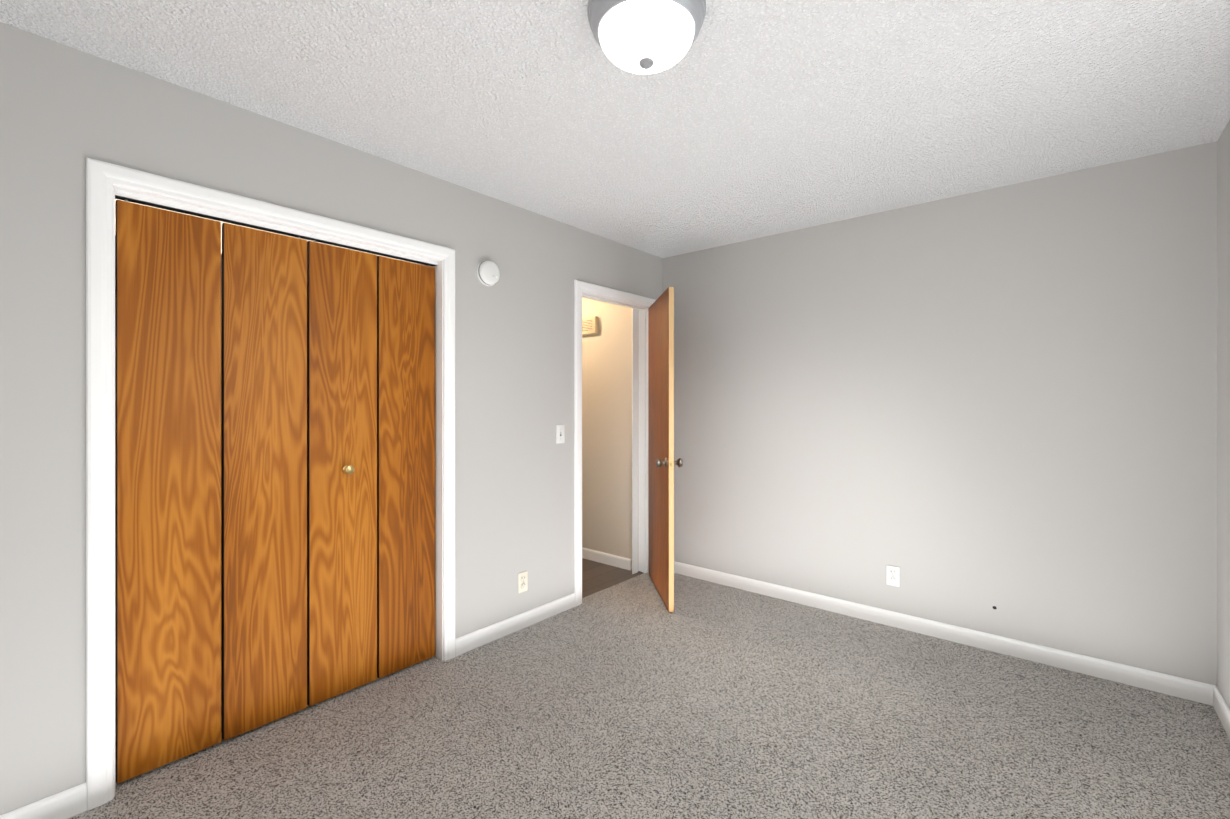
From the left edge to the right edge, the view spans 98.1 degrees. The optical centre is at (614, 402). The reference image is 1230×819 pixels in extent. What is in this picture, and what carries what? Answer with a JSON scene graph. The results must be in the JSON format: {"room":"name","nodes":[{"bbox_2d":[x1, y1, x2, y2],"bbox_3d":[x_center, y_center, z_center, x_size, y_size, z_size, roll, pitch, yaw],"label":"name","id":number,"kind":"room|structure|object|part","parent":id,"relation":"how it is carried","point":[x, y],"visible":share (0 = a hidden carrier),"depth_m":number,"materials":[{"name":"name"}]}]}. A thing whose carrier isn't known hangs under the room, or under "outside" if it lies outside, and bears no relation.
{"room":"empty bedroom","nodes":[
{"label":"empty bedroom","id":0,"kind":"room"},
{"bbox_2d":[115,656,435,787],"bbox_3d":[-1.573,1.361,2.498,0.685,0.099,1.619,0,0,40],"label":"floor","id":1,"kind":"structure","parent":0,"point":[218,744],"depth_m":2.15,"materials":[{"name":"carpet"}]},
{"bbox_2d":[0,22,662,814],"bbox_3d":[-1.066,0.090,2.575,0.120,2.440,4.320,0,0,40],"label":"wall","id":2,"kind":"structure","parent":0,"point":[53,115],"depth_m":1.90,"materials":[{"name":"grey paint"}]},
{"bbox_2d":[0,782,86,818],"bbox_3d":[-2.016,1.268,1.346,0.013,0.086,0.975,0,0,40],"label":"baseboard","id":3,"kind":"structure","parent":2,"relation":"attached to","point":[68,803],"depth_m":1.67,"materials":[{"name":"white"}]},
{"bbox_2d":[115,199,220,783],"bbox_3d":[-1.610,0.299,1.936,0.034,1.996,0.292,0,0,40],"label":"closet door","id":4,"kind":"structure","parent":2,"relation":"in","point":[168,486],"depth_m":1.91,"materials":[{"name":"brown wood"}]},
{"bbox_2d":[222,223,306,740],"bbox_3d":[-1.414,0.299,2.166,0.030,1.996,0.292,0,0,40],"label":"closet door","id":5,"kind":"structure","parent":2,"relation":"in","point":[264,477],"depth_m":2.14,"materials":[{"name":"brown wood"}]},
{"bbox_2d":[86,157,454,809],"bbox_3d":[-1.315,0.286,2.280,0.120,2.050,1.259,0,0,40],"label":"door frame","id":6,"kind":"structure","parent":2,"relation":"attached to","point":[439,461],"depth_m":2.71,"materials":[{"name":"white wood"}]},
{"bbox_2d":[115,189,437,266],"bbox_3d":[-1.317,-0.710,2.280,0.052,0.018,1.215,0,0,40],"label":"track rail","id":7,"kind":"object","parent":2,"relation":"attached to","point":[164,204],"visible":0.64,"depth_m":2.13,"materials":[{"name":"white metal"}]},
{"bbox_2d":[307,240,376,706],"bbox_3d":[-1.204,0.298,2.383,0.079,1.996,0.292,0,0,40],"label":"closet door","id":8,"kind":"structure","parent":2,"relation":"in","point":[341,470],"depth_m":2.37,"materials":[{"name":"brown wood"}]},
{"bbox_2d":[377,256,434,677],"bbox_3d":[-1.025,0.298,2.627,0.030,1.996,0.292,0,0,40],"label":"closet door","id":9,"kind":"structure","parent":2,"relation":"in","point":[405,464],"depth_m":2.61,"materials":[{"name":"brown wood"}]},
{"bbox_2d":[476,260,499,285],"bbox_3d":[-0.681,-0.706,2.903,0.044,0.140,0.140,0,0,40],"label":"smoke detector","id":10,"kind":"object","parent":2,"relation":"attached to","point":[488,272],"visible":1,"depth_m":2.88,"materials":[{"name":"white plastic"}]},
{"bbox_2d":[455,593,575,656],"bbox_3d":[-0.542,1.267,3.094,0.013,0.086,0.883,0,0,40],"label":"baseboard","id":11,"kind":"structure","parent":2,"relation":"attached to","point":[483,636],"depth_m":3.04,"materials":[{"name":"white wood"}]},
{"bbox_2d":[518,571,527,592],"bbox_3d":[-0.535,1.045,3.105,0.009,0.115,0.070,0,0,40],"label":"outlet","id":12,"kind":"object","parent":2,"relation":"attached to","point":[522,581],"visible":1,"depth_m":3.10,"materials":[{"name":"beige plastic"}]},
{"bbox_2d":[556,425,564,443],"bbox_3d":[-0.337,0.198,3.333,0.017,0.115,0.070,0,0,40],"label":"light switch","id":13,"kind":"object","parent":2,"relation":"attached to","point":[560,433],"visible":1,"depth_m":3.33,"materials":[{"name":"white plastic"}]},
{"bbox_2d":[574,280,655,605],"bbox_3d":[-0.018,0.264,3.817,0.155,2.107,0.900,0,0,40],"label":"door frame","id":14,"kind":"structure","parent":2,"relation":"attached to","point":[580,287],"depth_m":4.09,"materials":[{"name":"white wood"}]},
{"bbox_3d":[-0.095,0.264,3.833,0.018,2.107,0.825,0,0,40],"label":"hall doorway trim casing","id":15,"kind":"part","parent":14,"relation":"part of","materials":[{"name":"white wood"}]},
{"bbox_2d":[648,287,682,612],"bbox_3d":[0.309,0.291,3.675,0.172,2.013,0.778,0,0,-6],"label":"entry door","id":16,"kind":"structure","parent":2,"relation":"in","point":[661,462],"depth_m":3.49,"materials":[{"name":"brown wood"}]},
{"bbox_2d":[582,298,631,568],"bbox_3d":[-0.727,0.089,4.992,2.480,2.440,0.120,0,0,40],"label":"wall","id":17,"kind":"structure","parent":0,"point":[607,438],"depth_m":4.35,"materials":[{"name":"beige paint"}]},
{"bbox_2d":[582,316,597,334],"bbox_3d":[-0.231,-0.639,4.463,0.210,0.140,0.048,0,0,40],"label":"door chime","id":18,"kind":"object","parent":17,"relation":"attached to","point":[589,325],"visible":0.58,"depth_m":4.42,"materials":[{"name":"beige plastic"}]},
{"bbox_2d":[582,547,630,570],"bbox_3d":[-0.796,1.274,4.965,2.410,0.086,0.013,0,0,40],"label":"baseboard","id":19,"kind":"structure","parent":17,"relation":"attached to","point":[608,559],"depth_m":4.34,"materials":[{"name":"white wood"}]},
{"bbox_2d":[582,558,642,597],"bbox_3d":[-1.083,1.363,4.521,2.545,0.092,1.302,0,0,40],"label":"floor","id":20,"kind":"structure","parent":0,"point":[597,576],"depth_m":4.04,"materials":[{"name":"wood"}]},
{"bbox_2d":[0,0,1229,257],"bbox_3d":[0.133,-1.179,1.641,3.156,0.100,4.440,0,0,40],"label":"ceiling","id":21,"kind":"structure","parent":0,"point":[742,120],"depth_m":1.94,"materials":[{"name":"white paint"}]},
{"bbox_2d":[587,0,705,74],"bbox_3d":[0.090,-1.047,1.541,0.340,0.163,0.340,0,0,40],"label":"flush-mount light","id":22,"kind":"object","parent":21,"relation":"attached to","point":[644,37],"visible":1,"depth_m":1.47,"materials":[{"name":"white glass"}]},
{"bbox_2d":[68,573,1229,818],"bbox_3d":[0.158,1.361,1.622,3.091,0.100,4.440,0,0,40],"label":"floor carpet","id":23,"kind":"object","parent":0,"point":[636,699],"visible":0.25,"depth_m":2.10,"materials":[{"name":"grey carpet"}]},
{"bbox_2d":[663,141,1216,685],"bbox_3d":[1.526,0.090,3.293,3.156,2.440,0.120,0,0,40],"label":"wall","id":24,"kind":"structure","parent":0,"point":[969,411],"depth_m":2.85,"materials":[{"name":"grey paint"}]},
{"bbox_2d":[886,565,899,586],"bbox_3d":[1.627,1.016,3.124,0.070,0.115,0.009,0,0,40],"label":"outlet","id":25,"kind":"object","parent":24,"relation":"attached to","point":[892,575],"visible":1,"depth_m":3.12,"materials":[{"name":"white plastic"}]},
{"bbox_2d":[674,561,1215,705],"bbox_3d":[1.483,1.267,3.243,2.916,0.086,0.013,0,0,40],"label":"baseboard","id":26,"kind":"structure","parent":24,"relation":"attached to","point":[1187,689],"depth_m":2.84,"materials":[{"name":"white wood"}]},
{"bbox_2d":[1217,120,1229,708],"bbox_3d":[1.255,0.092,0.617,0.120,2.440,4.320,0,0,40],"label":"wall","id":27,"kind":"structure","parent":0,"point":[1223,413],"depth_m":2.21,"materials":[{"name":"grey paint"}]},
{"bbox_2d":[1213,686,1229,739],"bbox_3d":[1.242,1.269,0.707,0.013,0.086,4.200,0,0,40],"label":"baseboard","id":28,"kind":"structure","parent":27,"relation":"attached to","point":[1221,708],"depth_m":2.18,"materials":[{"name":"white wood"}]}
]}

